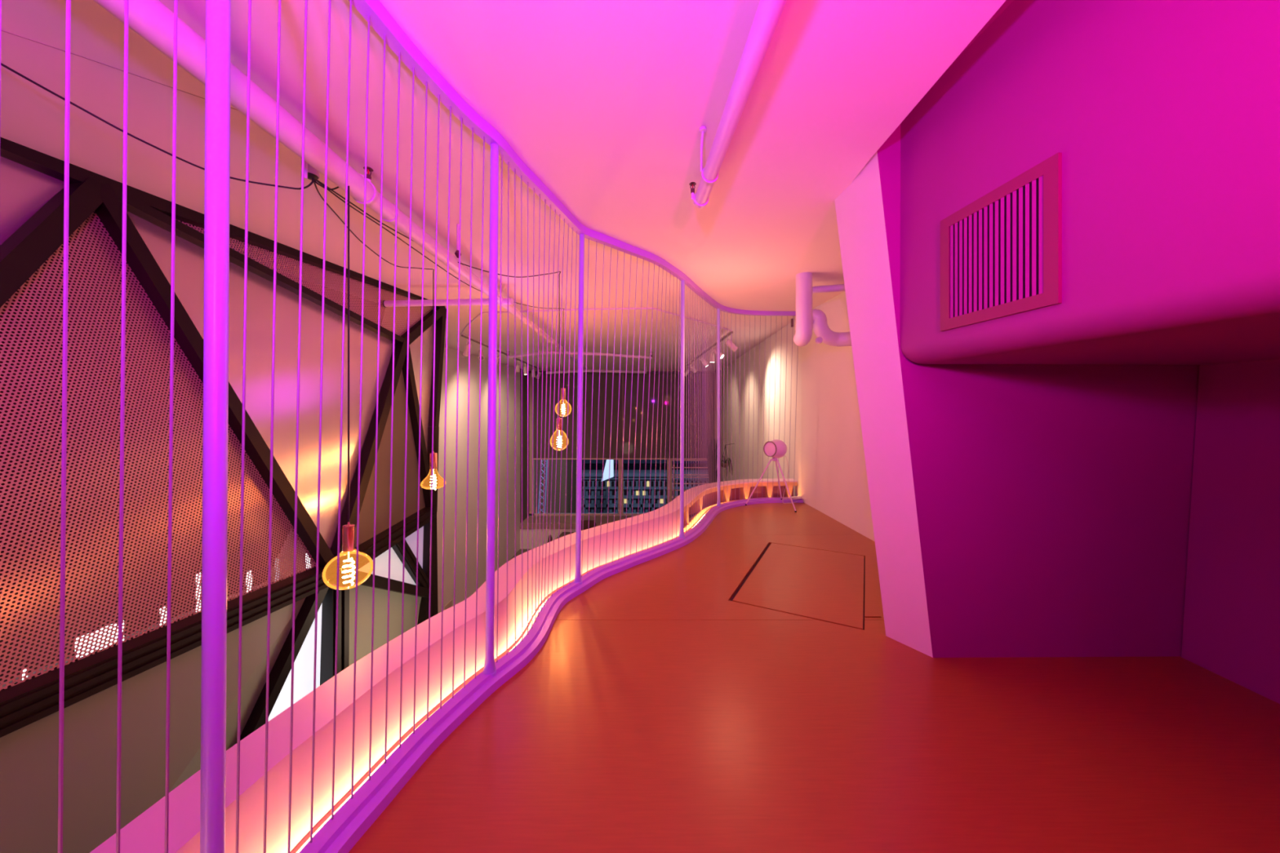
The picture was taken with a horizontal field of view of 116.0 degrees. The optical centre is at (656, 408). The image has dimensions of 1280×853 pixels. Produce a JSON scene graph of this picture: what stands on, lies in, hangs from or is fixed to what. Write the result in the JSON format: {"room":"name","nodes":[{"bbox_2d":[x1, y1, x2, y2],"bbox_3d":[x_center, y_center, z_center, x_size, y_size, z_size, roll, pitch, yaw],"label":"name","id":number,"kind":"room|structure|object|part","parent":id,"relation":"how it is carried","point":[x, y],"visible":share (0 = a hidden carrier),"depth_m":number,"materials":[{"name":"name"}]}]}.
{"room":"mezzanine walkway","nodes":[
{"label":"mezzanine walkway","id":0,"kind":"room"},
{"bbox_2d":[0,333,519,686],"bbox_3d":[-4.950,1.800,6.435,0.200,6.400,18.070,0,0,0],"label":"wall","id":1,"kind":"structure","parent":0,"point":[474,375],"depth_m":10.43,"materials":[{"name":"white paint"}]},
{"bbox_2d":[444,600,452,610],"bbox_3d":[-4.844,4.650,9.300,0.012,0.240,0.320,0,0,0],"label":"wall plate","id":2,"kind":"object","parent":1,"relation":"attached to","point":[449,604],"visible":0.5,"depth_m":9.30,"materials":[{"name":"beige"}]},
{"bbox_2d":[0,0,1006,371],"bbox_3d":[-1.125,-1.599,6.585,7.850,0.402,18.370,0,0,0],"label":"ceiling","id":3,"kind":"structure","parent":0,"point":[606,103],"depth_m":1.98,"materials":[{"name":"paint"}]},
{"bbox_2d":[0,62,314,190],"bbox_3d":[-2.253,-1.266,1.826,1.046,0.269,0.046,0,0,-41],"label":"cable","id":4,"kind":"object","parent":3,"relation":"hanging from","point":[2,64],"visible":0.91,"depth_m":1.77,"materials":[{"name":"black plastic"}]},
{"bbox_2d":[0,137,446,852],"bbox_3d":[-3.310,1.530,3.649,1.329,6.028,3.815,0,0,8],"label":"screen","id":5,"kind":"object","parent":3,"relation":"attached to","point":[32,181],"visible":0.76,"depth_m":2.65,"materials":[{"name":"silver metal"}]},
{"bbox_3d":[-3.488,-0.901,2.176,0.020,0.954,0.481,0,0,8],"label":"panel","id":6,"kind":"part","parent":5,"relation":"part of","materials":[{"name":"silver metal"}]},
{"bbox_3d":[-3.192,2.538,2.543,0.500,2.264,1.660,0,0,8],"label":"panel","id":7,"kind":"part","parent":5,"relation":"part of","materials":[{"name":"grey"}]},
{"bbox_3d":[-3.179,0.024,2.576,0.483,2.736,1.730,0,0,8],"label":"perforated panel","id":8,"kind":"part","parent":5,"relation":"part of","materials":[{"name":"brown metal"}]},
{"bbox_3d":[-3.040,0.016,3.594,0.500,2.679,2.402,0,0,8],"label":"panel","id":9,"kind":"part","parent":5,"relation":"part of","materials":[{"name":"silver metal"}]},
{"bbox_3d":[-3.191,-1.117,4.060,0.003,0.633,2.848,0,0,8],"label":"perforated panel","id":10,"kind":"part","parent":5,"relation":"part of","materials":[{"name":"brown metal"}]},
{"bbox_3d":[-3.098,2.879,4.326,0.357,2.752,1.762,0,0,-8],"label":"panel","id":11,"kind":"part","parent":5,"relation":"part of","materials":[{"name":"grey"}]},
{"bbox_3d":[-2.988,0.297,4.372,0.145,2.147,1.846,0,0,-7],"label":"panel","id":12,"kind":"part","parent":5,"relation":"part of","materials":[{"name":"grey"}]},
{"bbox_3d":[-3.058,0.000,5.145,0.020,2.695,0.663,0,0,8],"label":"panel","id":13,"kind":"part","parent":5,"relation":"part of","materials":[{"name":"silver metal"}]},
{"bbox_2d":[301,159,319,180],"bbox_3d":[-1.868,-1.319,2.160,0.076,0.159,0.076,0,0,0],"label":"rose","id":14,"kind":"object","parent":3,"relation":"attached to","point":[313,173],"visible":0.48,"depth_m":2.14,"materials":[{"name":"purple paint"}]},
{"bbox_2d":[314,179,373,590],"bbox_3d":[-1.685,-0.152,2.100,0.350,2.189,0.214,0,0,0],"label":"pendant bulb","id":15,"kind":"object","parent":14,"relation":"hanging from","point":[348,530],"visible":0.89,"depth_m":2.10,"materials":[{"name":"orange glass"}]},
{"bbox_3d":[-1.730,-0.315,2.156,0.255,1.863,0.062,0,0,14],"label":"cord","id":16,"kind":"part","parent":15,"relation":"part of","materials":[{"name":"black plastic"}]},
{"bbox_3d":[-1.617,0.836,2.100,0.214,0.211,0.214,0,0,0],"label":"glass bulb","id":17,"kind":"part","parent":15,"relation":"part of","materials":[{"name":"orange glass"}]},
{"bbox_2d":[342,521,355,551],"bbox_3d":[-1.617,0.672,2.100,0.053,0.151,0.053,0,0,0],"label":"socket","id":18,"kind":"object","parent":15,"relation":"attached to","point":[348,530],"depth_m":2.08,"materials":[{"name":"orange metal"}]},
{"bbox_2d":[349,229,434,382],"label":"cable","id":19,"kind":"object","parent":14,"relation":"hanging from","point":[349,229],"depth_m":3.95,"materials":[{"name":"black plastic"}]},
{"bbox_3d":[-2.144,-0.463,3.035,0.240,1.816,1.829,0,0,-11],"label":"cord","id":20,"kind":"part","parent":19,"relation":"part of","materials":[{"name":"black plastic"}]},
{"bbox_2d":[420,451,445,489],"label":"pendant bulb","id":21,"kind":"object","parent":14,"relation":"hanging from","point":[434,467],"depth_m":3.94,"materials":[{"name":"orange glass"}]},
{"bbox_2d":[429,451,436,469],"bbox_3d":[-2.205,0.513,3.950,0.065,0.176,0.065,0,0,0],"label":"socket","id":22,"kind":"object","parent":21,"relation":"attached to","point":[434,465],"depth_m":3.93,"materials":[{"name":"orange metal"}]},
{"bbox_3d":[-2.205,0.689,3.950,0.224,0.209,0.224,0,0,0],"label":"glass bulb","id":23,"kind":"part","parent":21,"relation":"part of","materials":[{"name":"orange glass"}]},
{"bbox_2d":[550,377,568,450],"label":"pendant bulb","id":24,"kind":"object","parent":14,"relation":"hanging from","point":[560,422],"depth_m":4.00,"materials":[{"name":"orange glass"}]},
{"bbox_2d":[555,417,562,430],"bbox_3d":[-0.973,0.154,4.000,0.060,0.136,0.060,0,0,0],"label":"socket","id":25,"kind":"object","parent":24,"relation":"attached to","point":[560,420],"depth_m":3.98,"materials":[{"name":"orange metal"}]},
{"bbox_3d":[-0.973,0.315,4.000,0.180,0.215,0.180,0,0,0],"label":"glass bulb","id":26,"kind":"part","parent":24,"relation":"part of","materials":[{"name":"orange glass"}]},
{"bbox_2d":[555,387,571,417],"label":"pendant bulb","id":27,"kind":"object","parent":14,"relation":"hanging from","point":[562,389],"depth_m":5.39,"materials":[{"name":"orange glass"}]},
{"bbox_2d":[560,387,565,399],"bbox_3d":[-1.260,-0.197,5.400,0.063,0.176,0.063,0,0,0],"label":"socket","id":28,"kind":"object","parent":27,"relation":"attached to","point":[562,389],"depth_m":5.38,"materials":[{"name":"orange metal"}]},
{"bbox_3d":[-1.260,-0.005,5.400,0.216,0.242,0.216,0,0,0],"label":"glass bulb","id":29,"kind":"part","parent":27,"relation":"part of","materials":[{"name":"orange glass"}]},
{"bbox_2d":[313,182,324,200],"label":"cable","id":30,"kind":"object","parent":3,"relation":"hanging from","point":[314,183],"depth_m":2.25,"materials":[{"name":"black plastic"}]},
{"bbox_2d":[316,179,345,199],"label":"cable","id":31,"kind":"object","parent":3,"relation":"hanging from","point":[333,191],"depth_m":2.31,"materials":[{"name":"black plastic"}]},
{"bbox_2d":[326,203,344,224],"label":"cable","id":32,"kind":"object","parent":3,"relation":"hanging from","point":[331,208],"depth_m":2.57,"materials":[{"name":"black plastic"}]},
{"bbox_2d":[328,190,345,203],"label":"cable","id":33,"kind":"object","parent":3,"relation":"hanging from","point":[330,191],"depth_m":2.31,"materials":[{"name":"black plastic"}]},
{"bbox_2d":[93,0,587,370],"bbox_3d":[-1.899,-1.276,5.708,0.292,0.247,13.408,0,0,-3],"label":"ceiling pipe","id":34,"kind":"object","parent":3,"relation":"hanging from","point":[152,20],"visible":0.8,"depth_m":1.64,"materials":[{"name":"metal"}]},
{"bbox_3d":[-1.834,-1.300,2.090,0.015,0.199,0.015,0,0,-22],"label":"hanger rod","id":35,"kind":"part","parent":34,"relation":"part of","materials":[{"name":"purple paint"}]},
{"bbox_2d":[382,297,513,307],"bbox_3d":[-2.355,-1.198,4.545,1.472,0.102,0.115,0,0,2],"label":"ceiling pipe","id":36,"kind":"object","parent":34,"relation":"attached to","point":[451,302],"visible":0.88,"depth_m":4.52,"materials":[{"name":"metal"}]},
{"bbox_2d":[349,201,412,240],"label":"cable","id":37,"kind":"object","parent":3,"relation":"hanging from","point":[353,204],"depth_m":2.64,"materials":[{"name":"black plastic"}]},
{"bbox_2d":[349,204,480,291],"label":"cable","id":38,"kind":"object","parent":3,"relation":"hanging from","point":[349,205],"depth_m":3.12,"materials":[{"name":"black plastic"}]},
{"bbox_3d":[-1.744,-0.805,3.816,0.395,1.079,3.299,0,0,11],"label":"cord","id":39,"kind":"part","parent":38,"relation":"part of","materials":[{"name":"black plastic"}]},
{"bbox_2d":[454,224,461,257],"bbox_3d":[-1.515,-1.272,3.050,0.048,0.254,0.048,0,0,0],"label":"sprinkler","id":40,"kind":"object","parent":3,"relation":"hanging from","point":[456,253],"visible":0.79,"depth_m":3.04,"materials":[{"name":"purple paint"}]},
{"bbox_3d":[-1.515,-1.300,3.050,0.018,0.199,0.017,0,0,0],"label":"rod","id":41,"kind":"part","parent":40,"relation":"part of","materials":[{"name":"purple paint"}]},
{"bbox_2d":[457,262,488,272],"label":"cable","id":42,"kind":"object","parent":3,"relation":"hanging from","point":[458,262],"depth_m":3.45,"materials":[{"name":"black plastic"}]},
{"bbox_2d":[460,333,540,369],"bbox_3d":[-3.742,-1.327,10.402,0.045,0.043,6.286,0,0,-4],"label":"track","id":43,"kind":"object","parent":3,"relation":"attached to","point":[461,335],"visible":0.71,"depth_m":8.47,"materials":[{"name":"grey metal"}]},
{"bbox_2d":[462,338,471,356],"bbox_3d":[-3.559,-1.136,7.506,0.212,0.328,0.116,0,0,43],"label":"track spotlight","id":44,"kind":"object","parent":43,"relation":"hanging from","point":[465,353],"visible":0.88,"depth_m":7.47,"materials":[{"name":"white metal"}]},
{"bbox_2d":[478,349,484,359],"bbox_3d":[-3.595,-1.139,8.203,0.116,0.322,0.234,0,0,-26],"label":"track spotlight","id":45,"kind":"object","parent":43,"relation":"hanging from","point":[482,357],"visible":0.85,"depth_m":8.15,"materials":[{"name":"white metal"}]},
{"bbox_2d":[515,360,520,372],"bbox_3d":[-3.777,-1.139,10.893,0.116,0.321,0.234,0,0,-29],"label":"track spotlight","id":46,"kind":"object","parent":43,"relation":"hanging from","point":[517,366],"visible":0.88,"depth_m":10.85,"materials":[{"name":"white metal"}]},
{"bbox_2d":[523,363,527,374],"bbox_3d":[-3.821,-1.137,11.652,0.118,0.325,0.145,0,0,0],"label":"track spotlight","id":47,"kind":"object","parent":43,"relation":"hanging from","point":[525,368],"visible":0.93,"depth_m":11.61,"materials":[{"name":"white metal"}]},
{"bbox_2d":[531,369,535,377],"bbox_3d":[-3.892,-1.136,12.614,0.116,0.329,0.200,0,0,-10],"label":"track spotlight","id":48,"kind":"object","parent":43,"relation":"hanging from","point":[531,370],"visible":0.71,"depth_m":12.57,"materials":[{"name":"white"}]},
{"bbox_2d":[497,271,560,351],"label":"cable","id":49,"kind":"object","parent":3,"relation":"hanging from","point":[559,271],"depth_m":4.00,"materials":[{"name":"black plastic"}]},
{"bbox_2d":[513,302,550,308],"label":"cable","id":50,"kind":"object","parent":3,"relation":"hanging from","point":[513,302],"depth_m":4.93,"materials":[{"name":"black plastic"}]},
{"bbox_2d":[506,348,653,359],"bbox_3d":[-1.798,-1.282,9.067,3.470,0.233,0.912,0,0,-2],"label":"ceiling pipe","id":51,"kind":"object","parent":3,"relation":"hanging from","point":[544,352],"visible":0.75,"depth_m":8.97,"materials":[{"name":"metal"}]},
{"bbox_2d":[460,307,732,333],"bbox_3d":[-1.248,-1.390,6.517,5.104,0.024,1.757,0,0,4],"label":"conduit","id":52,"kind":"object","parent":3,"relation":"attached to","point":[654,308],"visible":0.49,"depth_m":5.71,"materials":[{"name":"white metal"}]},
{"bbox_2d":[546,365,646,373],"bbox_3d":[-2.034,-1.268,12.932,3.383,0.261,0.687,0,0,4],"label":"ceiling pipe","id":53,"kind":"object","parent":3,"relation":"hanging from","point":[575,371],"visible":0.82,"depth_m":12.89,"materials":[{"name":"pink metal"}]},
{"bbox_2d":[685,330,733,365],"bbox_3d":[1.118,-1.327,9.661,0.045,0.043,5.441,0,0,-4],"label":"track","id":54,"kind":"object","parent":3,"relation":"attached to","point":[730,332],"visible":0.71,"depth_m":8.35,"materials":[{"name":"grey"}]},
{"bbox_2d":[684,367,689,376],"bbox_3d":[0.922,-1.136,12.379,0.200,0.329,0.126,0,0,0],"label":"track spotlight","id":55,"kind":"object","parent":54,"relation":"hanging from","point":[686,371],"visible":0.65,"depth_m":12.33,"materials":[{"name":"white"}]},
{"bbox_2d":[689,361,697,373],"bbox_3d":[1.022,-1.140,11.104,0.116,0.321,0.235,0,0,45],"label":"track spotlight","id":56,"kind":"object","parent":54,"relation":"hanging from","point":[691,366],"visible":0.78,"depth_m":11.08,"materials":[{"name":"white metal"}]},
{"bbox_2d":[699,357,707,367],"bbox_3d":[1.134,-1.137,9.532,0.219,0.326,0.118,0,0,0],"label":"track spotlight","id":57,"kind":"object","parent":54,"relation":"hanging from","point":[703,357],"visible":0.49,"depth_m":9.49,"materials":[{"name":"white metal"}]},
{"bbox_2d":[710,346,715,362],"bbox_3d":[1.193,-1.138,8.550,0.118,0.324,0.135,0,0,0],"label":"track spotlight","id":58,"kind":"object","parent":54,"relation":"hanging from","point":[713,361],"visible":0.67,"depth_m":8.51,"materials":[{"name":"white metal"}]},
{"bbox_2d":[713,348,724,359],"bbox_3d":[1.237,-1.141,8.033,0.239,0.318,0.116,0,0,32],"label":"track spotlight","id":59,"kind":"object","parent":54,"relation":"hanging from","point":[722,355],"visible":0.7,"depth_m":7.98,"materials":[{"name":"white metal"}]},
{"bbox_2d":[724,333,737,351],"bbox_3d":[1.311,-1.140,6.994,0.236,0.320,0.116,0,0,-9],"label":"track spotlight","id":60,"kind":"object","parent":54,"relation":"hanging from","point":[729,343],"visible":1,"depth_m":6.96,"materials":[{"name":"white metal"}]},
{"bbox_2d":[688,0,786,208],"bbox_3d":[0.376,-1.305,0.783,0.132,0.186,3.309,0,0,-5],"label":"ceiling pipe","id":61,"kind":"object","parent":3,"relation":"hanging from","point":[768,13],"visible":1,"depth_m":1.56,"materials":[{"name":"metal"}]},
{"bbox_3d":[0.234,-1.335,2.080,0.018,0.121,0.168,0,0,4],"label":"hanger rod","id":62,"kind":"part","parent":61,"relation":"part of","materials":[{"name":"purple paint"}]},
{"bbox_3d":[0.231,-1.391,2.001,0.036,0.014,0.036,0,0,0],"label":"ceiling plate","id":63,"kind":"part","parent":61,"relation":"part of","materials":[{"name":"purple paint"}]},
{"bbox_2d":[793,271,851,346],"bbox_3d":[1.880,-1.029,4.296,0.838,0.743,0.456,0,0,0],"label":"pipe","id":64,"kind":"object","parent":3,"relation":"attached to","point":[808,319],"visible":0.89,"depth_m":4.20,"materials":[{"name":"white metal"}]},
{"bbox_2d":[510,549,530,559],"bbox_3d":[-0.925,5.100,6.335,8.250,0.200,18.270,0,0,0],"label":"floor","id":65,"kind":"structure","parent":0,"point":[519,552],"depth_m":13.88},
{"bbox_2d":[547,534,552,542],"bbox_3d":[-3.640,4.550,12.639,0.630,0.901,0.520,0,0,-21],"label":"lounge chair","id":66,"kind":"object","parent":65,"relation":"on","point":[551,538],"visible":0.06,"depth_m":12.75,"materials":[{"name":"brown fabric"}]},
{"bbox_2d":[556,532,573,538],"bbox_3d":[-3.083,4.630,13.199,0.460,0.740,1.150,0,0,0],"label":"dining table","id":67,"kind":"object","parent":65,"relation":"on","point":[562,535],"visible":0.08,"depth_m":13.51,"materials":[{"name":"brown wood"}]},
{"bbox_2d":[581,520,595,530],"bbox_3d":[-2.400,4.438,13.431,0.650,1.126,0.788,0,0,0],"label":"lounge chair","id":68,"kind":"object","parent":65,"relation":"on","point":[585,526],"visible":0.05,"depth_m":13.73,"materials":[{"name":"brown fabric"}]},
{"bbox_2d":[520,515,634,549],"bbox_3d":[-1.125,4.535,14.815,7.450,0.930,1.310,0,0,0],"label":"wall","id":69,"kind":"structure","parent":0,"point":[524,531],"depth_m":14.20,"materials":[{"name":"white paint"}]},
{"bbox_2d":[520,368,720,522],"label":"window","id":70,"kind":"structure","parent":69,"relation":"attached to","point":[669,467],"depth_m":15.14,"materials":[{"name":"beige"}]},
{"bbox_2d":[533,371,622,459],"bbox_3d":[-2.975,0.278,15.110,3.371,3.325,0.090,0,0,0],"label":"window pane","id":71,"kind":"object","parent":70,"relation":"attached to","point":[588,411],"visible":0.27,"depth_m":15.11,"materials":[{"name":"beige"}]},
{"bbox_2d":[622,371,666,459],"bbox_3d":[-0.443,0.278,15.110,1.643,3.325,0.090,0,0,0],"label":"window pane","id":72,"kind":"object","parent":70,"relation":"attached to","point":[662,391],"visible":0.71,"depth_m":15.11,"materials":[{"name":"beige"}]},
{"bbox_2d":[667,371,715,459],"bbox_3d":[1.297,0.278,15.110,1.786,3.325,0.090,0,0,0],"label":"window pane","id":73,"kind":"object","parent":70,"relation":"attached to","point":[697,380],"visible":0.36,"depth_m":15.11,"materials":[{"name":"beige"}]},
{"bbox_2d":[706,437,716,483],"bbox_3d":[2.011,2.525,14.505,0.366,3.090,0.296,0,0,27],"label":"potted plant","id":74,"kind":"object","parent":69,"relation":"on","point":[712,476],"visible":0.34,"depth_m":14.47,"materials":[{"name":"green plant"}]},
{"bbox_2d":[720,291,875,541],"bbox_3d":[2.590,1.800,8.890,0.820,6.400,13.160,0,0,0],"label":"wall","id":75,"kind":"structure","parent":0,"point":[834,480],"depth_m":5.83,"materials":[{"name":"white paint"}]},
{"bbox_2d":[720,443,734,476],"bbox_3d":[1.928,1.417,10.973,0.367,0.912,0.240,0,0,25],"label":"hanging plant","id":76,"kind":"object","parent":75,"relation":"hanging from","point":[726,464],"visible":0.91,"depth_m":10.96,"materials":[{"name":"green plant"}]},
{"bbox_2d":[720,462,728,467],"bbox_3d":[1.870,1.573,11.000,0.240,0.120,0.240,0,0,0],"label":"bowl","id":77,"kind":"object","parent":76,"relation":"on","point":[726,464],"depth_m":10.93,"materials":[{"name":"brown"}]},
{"bbox_2d":[348,502,1279,852],"bbox_3d":[1.099,1.575,1.735,4.401,0.350,8.470,0,0,0],"label":"floor","id":78,"kind":"structure","parent":0,"point":[658,711],"depth_m":1.66,"materials":[{"name":"brown"}]},
{"bbox_2d":[0,0,803,852],"bbox_3d":[0.011,0.175,2.892,1.374,3.149,7.534,0,0,26],"label":"railing","id":79,"kind":"object","parent":78,"relation":"on","point":[342,831],"visible":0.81,"depth_m":1.37,"materials":[{"name":"purple metal"}]},
{"bbox_2d":[89,478,797,852],"bbox_3d":[-0.162,1.560,3.054,1.599,0.880,7.986,0,0,26],"label":"ledge","id":80,"kind":"object","parent":79,"relation":"attached to","point":[145,833],"visible":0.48,"depth_m":1.64,"materials":[{"name":"smooth white painted plaster"}]},
{"bbox_3d":[0.970,1.319,5.706,2.646,0.361,0.581,0,0,-40],"label":"backing panel","id":81,"kind":"part","parent":80,"relation":"part of","materials":[{"name":"red"}]},
{"bbox_3d":[-0.021,-1.369,2.808,1.296,0.059,7.346,0,0,26],"label":"rail","id":82,"kind":"part","parent":79,"relation":"part of","materials":[{"name":"purple paint"}]},
{"bbox_2d":[783,495,805,499],"bbox_3d":[2.046,1.325,5.917,0.381,0.031,0.123,0,0,0],"label":"power strip","id":83,"kind":"object","parent":79,"relation":"on","point":[799,496],"visible":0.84,"depth_m":5.89,"materials":[{"name":"white plastic"}]},
{"bbox_2d":[745,439,797,511],"bbox_3d":[1.652,0.921,5.763,0.704,0.954,0.571,0,0,21],"label":"lamp","id":84,"kind":"object","parent":78,"relation":"on","point":[775,448],"visible":1,"depth_m":5.60,"materials":[{"name":"metal"}]},
{"bbox_3d":[1.457,1.058,5.725,0.364,0.667,0.022,0,0,12],"label":"leg","id":85,"kind":"part","parent":84,"relation":"part of","materials":[{"name":"purple paint"}]},
{"bbox_3d":[1.775,1.036,5.822,0.022,0.621,0.280,0,0,35],"label":"leg","id":86,"kind":"part","parent":84,"relation":"part of","materials":[{"name":"purple paint"}]},
{"bbox_3d":[1.786,1.059,5.514,0.022,0.666,0.326,0,0,-34],"label":"leg","id":87,"kind":"part","parent":84,"relation":"part of","materials":[{"name":"purple paint"}]},
{"bbox_3d":[1.889,1.022,5.781,0.147,0.744,0.432,0,0,40],"label":"power cord","id":88,"kind":"part","parent":84,"relation":"part of","materials":[{"name":"white plastic"}]},
{"bbox_2d":[732,542,864,629],"bbox_3d":[1.260,1.410,3.353,0.854,0.020,1.426,0,0,27],"label":"floor hatch","id":89,"kind":"object","parent":78,"relation":"on","point":[824,585],"visible":0.86,"depth_m":3.15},
{"bbox_2d":[834,124,1199,657],"bbox_3d":[2.315,-0.110,2.487,2.270,3.020,0.525,0,0,0],"label":"wall","id":90,"kind":"structure","parent":0,"point":[1018,510],"depth_m":2.25,"materials":[{"name":"pink paint"}]},
{"bbox_2d":[899,0,1279,364],"bbox_3d":[2.354,-0.930,-0.178,1.993,1.380,4.843,0,0,0],"label":"enclosure","id":91,"kind":"structure","parent":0,"point":[1162,117],"depth_m":1.29,"materials":[{"name":"pink paint"}]},
{"bbox_2d":[947,0,1013,68],"bbox_3d":[2.350,-1.710,0.000,2.300,0.180,5.200,0,0,0],"label":"trim","id":92,"kind":"structure","parent":91,"relation":"attached to","point":[1007,2],"depth_m":1.67,"materials":[{"name":"pink paint"}]},
{"bbox_2d":[940,152,1062,331],"bbox_3d":[1.404,-0.638,1.677,0.014,0.533,0.522,0,0,-5],"label":"air vent","id":93,"kind":"object","parent":91,"relation":"in","point":[1001,253],"visible":1,"depth_m":1.61,"materials":[{"name":"metal"}]},
{"bbox_2d":[1181,359,1279,703],"bbox_3d":[3.275,-0.110,-0.175,0.650,3.020,4.850,0,0,0],"label":"wall","id":94,"kind":"structure","parent":0,"point":[1231,624],"depth_m":2.07,"materials":[{"name":"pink paint"}]},
{"label":"outside","id":95,"kind":"structure","parent":0,"visible":0},
{"bbox_2d":[601,459,613,481],"bbox_3d":[-4.070,4.675,33.150,0.990,2.750,0.300,0,0,0],"label":"sail","id":96,"kind":"object","parent":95,"point":[606,473],"visible":0.64,"depth_m":33.00,"materials":[{"name":"white"}]},
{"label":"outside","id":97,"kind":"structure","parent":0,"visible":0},
{"bbox_2d":[582,463,707,470],"bbox_3d":[0.000,12.550,53.085,120.000,0.300,73.830,0,0,0],"label":"street","id":98,"kind":"structure","parent":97,"point":[587,466],"depth_m":85.04,"materials":[{"name":"grey asphalt"}]},
{"bbox_2d":[537,459,547,513],"bbox_3d":[-5.617,5.329,20.000,0.693,14.143,0.052,0,0,0],"label":"lattice mast","id":99,"kind":"object","parent":98,"relation":"on","point":[546,460],"visible":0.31,"depth_m":19.98,"materials":[{"name":"white metal"}]},
{"bbox_2d":[534,459,576,513],"bbox_3d":[-10.200,3.895,39.000,4.267,16.990,6.000,0,0,0],"label":"building","id":100,"kind":"structure","parent":98,"relation":"on","point":[568,499],"depth_m":36.00,"materials":[{"name":"brown"}]},
{"bbox_2d":[581,470,708,513],"bbox_3d":[-0.400,9.400,40.500,14.800,6.000,2.000,0,0,0],"label":"building","id":101,"kind":"structure","parent":98,"relation":"on","point":[659,494],"depth_m":39.97,"materials":[{"name":"stone"}]},
{"bbox_3d":[-0.400,9.667,39.800,14.800,0.300,0.400,0,0,0],"label":"cornice","id":102,"kind":"part","parent":101,"relation":"part of","materials":[{"name":"wood"}]},
{"bbox_3d":[-0.400,8.867,39.850,14.800,0.200,0.300,0,0,0],"label":"cornice","id":103,"kind":"part","parent":101,"relation":"part of","materials":[{"name":"stone"}]},
{"bbox_3d":[-0.400,7.967,39.825,14.800,0.140,0.350,0,0,0],"label":"cornice","id":104,"kind":"part","parent":101,"relation":"part of","materials":[{"name":"stone"}]},
{"bbox_3d":[-0.400,7.000,39.850,14.800,0.150,0.300,0,0,0],"label":"cornice","id":105,"kind":"part","parent":101,"relation":"part of","materials":[{"name":"stone"}]},
{"bbox_3d":[-0.400,6.600,39.750,14.800,0.350,0.500,0,0,0],"label":"cornice","id":106,"kind":"part","parent":101,"relation":"part of","materials":[{"name":"stone"}]}
]}

